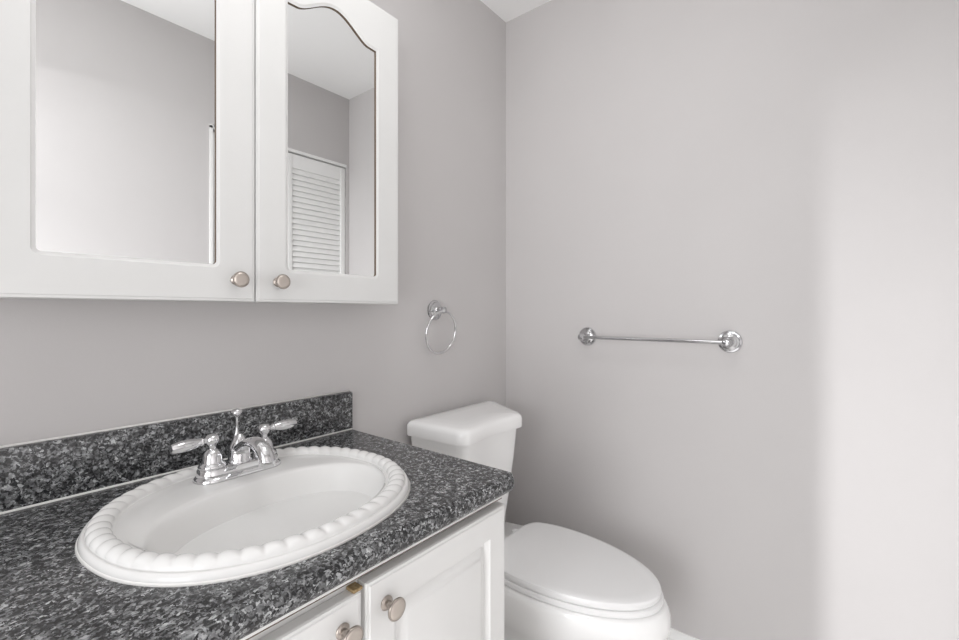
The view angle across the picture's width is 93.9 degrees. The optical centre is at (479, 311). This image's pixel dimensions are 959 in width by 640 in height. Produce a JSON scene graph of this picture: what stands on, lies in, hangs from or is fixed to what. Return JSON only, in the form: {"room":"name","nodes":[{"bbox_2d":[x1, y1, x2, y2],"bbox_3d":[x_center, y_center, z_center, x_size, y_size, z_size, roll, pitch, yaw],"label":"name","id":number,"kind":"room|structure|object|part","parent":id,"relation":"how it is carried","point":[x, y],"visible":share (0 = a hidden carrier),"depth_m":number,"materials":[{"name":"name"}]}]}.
{"room":"bathroom","nodes":[
{"label":"bathroom","id":0,"kind":"room"},
{"bbox_2d":[0,0,505,521],"bbox_3d":[-0.580,-0.027,1.142,0.100,2.440,2.300,0,0,39],"label":"wall","id":1,"kind":"structure","parent":0,"point":[68,366],"depth_m":1.43,"materials":[{"name":"grey paint"}]},
{"bbox_2d":[0,391,352,511],"bbox_3d":[-0.609,0.285,1.008,0.019,0.107,0.754,0,0,39],"label":"backsplash","id":2,"kind":"structure","parent":1,"relation":"attached to","point":[37,472],"depth_m":0.89,"materials":[{"name":"grey stone"}]},
{"bbox_2d":[0,0,397,303],"bbox_3d":[-0.525,-0.429,0.997,0.165,0.814,0.808,0,0,39],"label":"upper cabinet","id":3,"kind":"object","parent":1,"relation":"attached to","point":[151,150],"visible":1,"depth_m":0.88,"materials":[{"name":"white wood"}]},
{"bbox_2d":[36,0,214,263],"bbox_3d":[-0.618,-0.426,0.807,0.003,0.663,0.263,0,0,39],"label":"mirror","id":4,"kind":"object","parent":3,"relation":"attached to","point":[125,89],"depth_m":0.79,"materials":[{"name":"silver mirror"}]},
{"bbox_3d":[-0.617,-0.429,0.812,0.020,0.814,0.405,0,0,39],"label":"door","id":5,"kind":"part","parent":3,"relation":"part of","materials":[{"name":"white wood"}]},
{"bbox_3d":[-0.497,-0.066,0.924,0.027,0.033,0.033,0,0,39],"label":"knob","id":6,"kind":"part","parent":3,"relation":"part of","materials":[{"name":"silver metal"}]},
{"bbox_3d":[-0.486,-0.066,0.916,0.003,0.028,0.028,0,0,39],"label":"knob","id":7,"kind":"part","parent":3,"relation":"part of","materials":[{"name":"silver metal"}]},
{"bbox_3d":[-0.441,-0.066,0.994,0.027,0.033,0.033,0,0,39],"label":"knob","id":8,"kind":"part","parent":3,"relation":"part of","materials":[{"name":"silver metal"}]},
{"bbox_3d":[-0.430,-0.066,0.985,0.003,0.028,0.028,0,0,39],"label":"knob","id":9,"kind":"part","parent":3,"relation":"part of","materials":[{"name":"silver metal"}]},
{"bbox_3d":[-0.364,-0.429,1.129,0.020,0.814,0.402,0,0,39],"label":"door","id":10,"kind":"part","parent":3,"relation":"part of","materials":[{"name":"white wood"}]},
{"bbox_2d":[288,3,374,275],"bbox_3d":[-0.364,-0.426,1.125,0.003,0.663,0.253,0,0,39],"label":"mirror","id":11,"kind":"object","parent":3,"relation":"attached to","point":[331,49],"depth_m":1.11,"materials":[{"name":"silver mirror"}]},
{"bbox_2d":[425,300,456,353],"bbox_3d":[-0.139,0.054,1.570,0.055,0.191,0.154,0,0,39],"label":"towel ring","id":12,"kind":"object","parent":1,"relation":"attached to","point":[435,309],"visible":1,"depth_m":1.56,"materials":[{"name":"grey metal"}]},
{"bbox_2d":[481,0,550,21],"bbox_3d":[0.001,-1.272,0.678,1.586,0.050,2.300,0,0,39],"label":"ceiling","id":13,"kind":"structure","parent":0,"point":[507,10],"depth_m":1.83,"materials":[{"name":"white paint"}]},
{"bbox_2d":[506,0,958,639],"bbox_3d":[0.726,-0.027,1.507,1.486,2.440,0.100,0,0,39],"label":"wall","id":14,"kind":"structure","parent":0,"point":[780,175],"depth_m":1.37,"materials":[{"name":"grey paint"}]},
{"bbox_2d":[578,327,742,352],"bbox_3d":[0.575,0.093,1.520,0.545,0.069,0.068,0,0,39],"label":"towel bar","id":15,"kind":"object","parent":14,"relation":"attached to","point":[728,341],"visible":1,"depth_m":1.43,"materials":[{"name":"grey metal"}]},
{"bbox_2d":[668,628,699,639],"bbox_3d":[0.651,1.128,1.494,1.386,0.130,0.015,0,0,39],"label":"baseboard","id":16,"kind":"structure","parent":14,"relation":"attached to","point":[674,634],"depth_m":1.49,"materials":[{"name":"white wood"}]},
{"bbox_3d":[-1.325,1.218,-0.183,3.586,0.050,5.300,0,0,39],"label":"floor","id":17,"kind":"structure","parent":0,"visible":0},
{"bbox_2d":[174,491,503,639],"bbox_3d":[-0.379,0.785,0.825,0.601,0.817,0.715,0,0,39],"label":"vanity cabinet","id":18,"kind":"object","parent":17,"relation":"on","point":[448,584],"visible":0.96,"depth_m":0.77,"materials":[{"name":"white wood"}]},
{"bbox_2d":[0,390,513,639],"bbox_3d":[-0.387,0.302,0.830,0.590,0.148,0.754,0,0,39],"label":"countertop","id":19,"kind":"structure","parent":18,"relation":"on","point":[51,488],"depth_m":0.73,"materials":[{"name":"grey stone"}]},
{"bbox_2d":[75,446,410,586],"bbox_3d":[-0.383,0.388,0.810,0.482,0.149,0.516,0,0,39],"label":"sink","id":20,"kind":"object","parent":19,"relation":"in","point":[134,539],"visible":0.85,"depth_m":0.73,"materials":[{"name":"white ceramic"}]},
{"bbox_2d":[169,408,296,484],"bbox_3d":[-0.489,0.263,0.910,0.185,0.128,0.192,0,0,-9],"label":"faucet","id":21,"kind":"object","parent":20,"relation":"on","point":[212,469],"visible":1,"depth_m":0.87,"materials":[{"name":"silver metal"}]},
{"bbox_3d":[-0.545,0.250,0.841,0.022,0.022,0.064,0,0,39],"label":"lever","id":22,"kind":"part","parent":21,"relation":"part of","materials":[{"name":"silver metal"}]},
{"bbox_3d":[-0.523,0.271,0.876,0.049,0.064,0.049,0,0,39],"label":"handle","id":23,"kind":"part","parent":21,"relation":"part of","materials":[{"name":"silver metal"}]},
{"bbox_3d":[-0.491,0.315,0.916,0.068,0.023,0.168,0,0,39],"label":"plate","id":24,"kind":"part","parent":21,"relation":"part of","materials":[{"name":"silver metal"}]},
{"bbox_3d":[-0.500,0.251,0.924,0.021,0.104,0.021,0,0,39],"label":"lift rod","id":25,"kind":"part","parent":21,"relation":"part of","materials":[{"name":"silver metal"}]},
{"bbox_3d":[-0.440,0.269,0.875,0.134,0.050,0.033,0,0,39],"label":"spout","id":26,"kind":"part","parent":21,"relation":"part of","materials":[{"name":"silver metal"}]},
{"bbox_3d":[-0.459,0.271,0.956,0.049,0.064,0.049,0,0,39],"label":"handle","id":27,"kind":"part","parent":21,"relation":"part of","materials":[{"name":"silver metal"}]},
{"bbox_3d":[-0.435,0.250,0.990,0.022,0.022,0.064,0,0,39],"label":"lever","id":28,"kind":"part","parent":21,"relation":"part of","materials":[{"name":"silver metal"}]},
{"bbox_3d":[-0.287,0.742,0.522,0.021,0.672,0.348,0,0,39],"label":"door","id":29,"kind":"part","parent":18,"relation":"part of","materials":[{"name":"white wood"}]},
{"bbox_3d":[-0.181,0.445,0.616,0.027,0.033,0.033,0,0,39],"label":"knob","id":30,"kind":"part","parent":18,"relation":"part of","materials":[{"name":"silver metal"}]},
{"bbox_3d":[-0.170,0.445,0.608,0.003,0.028,0.028,0,0,39],"label":"knob","id":31,"kind":"part","parent":18,"relation":"part of","materials":[{"name":"silver metal"}]},
{"bbox_3d":[-0.132,0.445,0.677,0.027,0.033,0.033,0,0,39],"label":"knob","id":32,"kind":"part","parent":18,"relation":"part of","materials":[{"name":"silver metal"}]},
{"bbox_3d":[-0.121,0.445,0.669,0.003,0.028,0.028,0,0,39],"label":"knob","id":33,"kind":"part","parent":18,"relation":"part of","materials":[{"name":"silver metal"}]},
{"bbox_3d":[-0.064,0.739,0.802,0.021,0.678,0.352,0,0,39],"label":"door","id":34,"kind":"part","parent":18,"relation":"part of","materials":[{"name":"white wood"}]},
{"bbox_2d":[407,401,670,639],"bbox_3d":[0.193,0.770,1.391,0.761,0.846,0.449,0,0,39],"label":"toilet","id":35,"kind":"object","parent":17,"relation":"on","point":[561,583],"visible":0.7,"depth_m":1.27,"materials":[{"name":"white ceramic"}]},
{"bbox_3d":[-0.011,0.588,1.561,0.223,0.376,0.426,0,0,39],"label":"tank","id":36,"kind":"part","parent":35,"relation":"part of","materials":[{"name":"white ceramic"}]},
{"bbox_3d":[-0.009,0.373,1.552,0.246,0.052,0.449,0,0,39],"label":"tank lid","id":37,"kind":"part","parent":35,"relation":"part of","materials":[{"name":"white ceramic"}]},
{"bbox_3d":[0.282,0.745,1.323,0.486,0.022,0.348,0,0,39],"label":"lid","id":38,"kind":"part","parent":35,"relation":"part of","materials":[{"name":"white plastic"}]},
{"bbox_3d":[0.283,0.766,1.322,0.496,0.017,0.355,0,0,39],"label":"seat","id":39,"kind":"part","parent":35,"relation":"part of","materials":[{"name":"white plastic"}]},
{"bbox_3d":[0.210,0.985,1.380,0.719,0.416,0.366,0,0,39],"label":"bowl","id":40,"kind":"part","parent":35,"relation":"part of","materials":[{"name":"white ceramic"}]}
]}

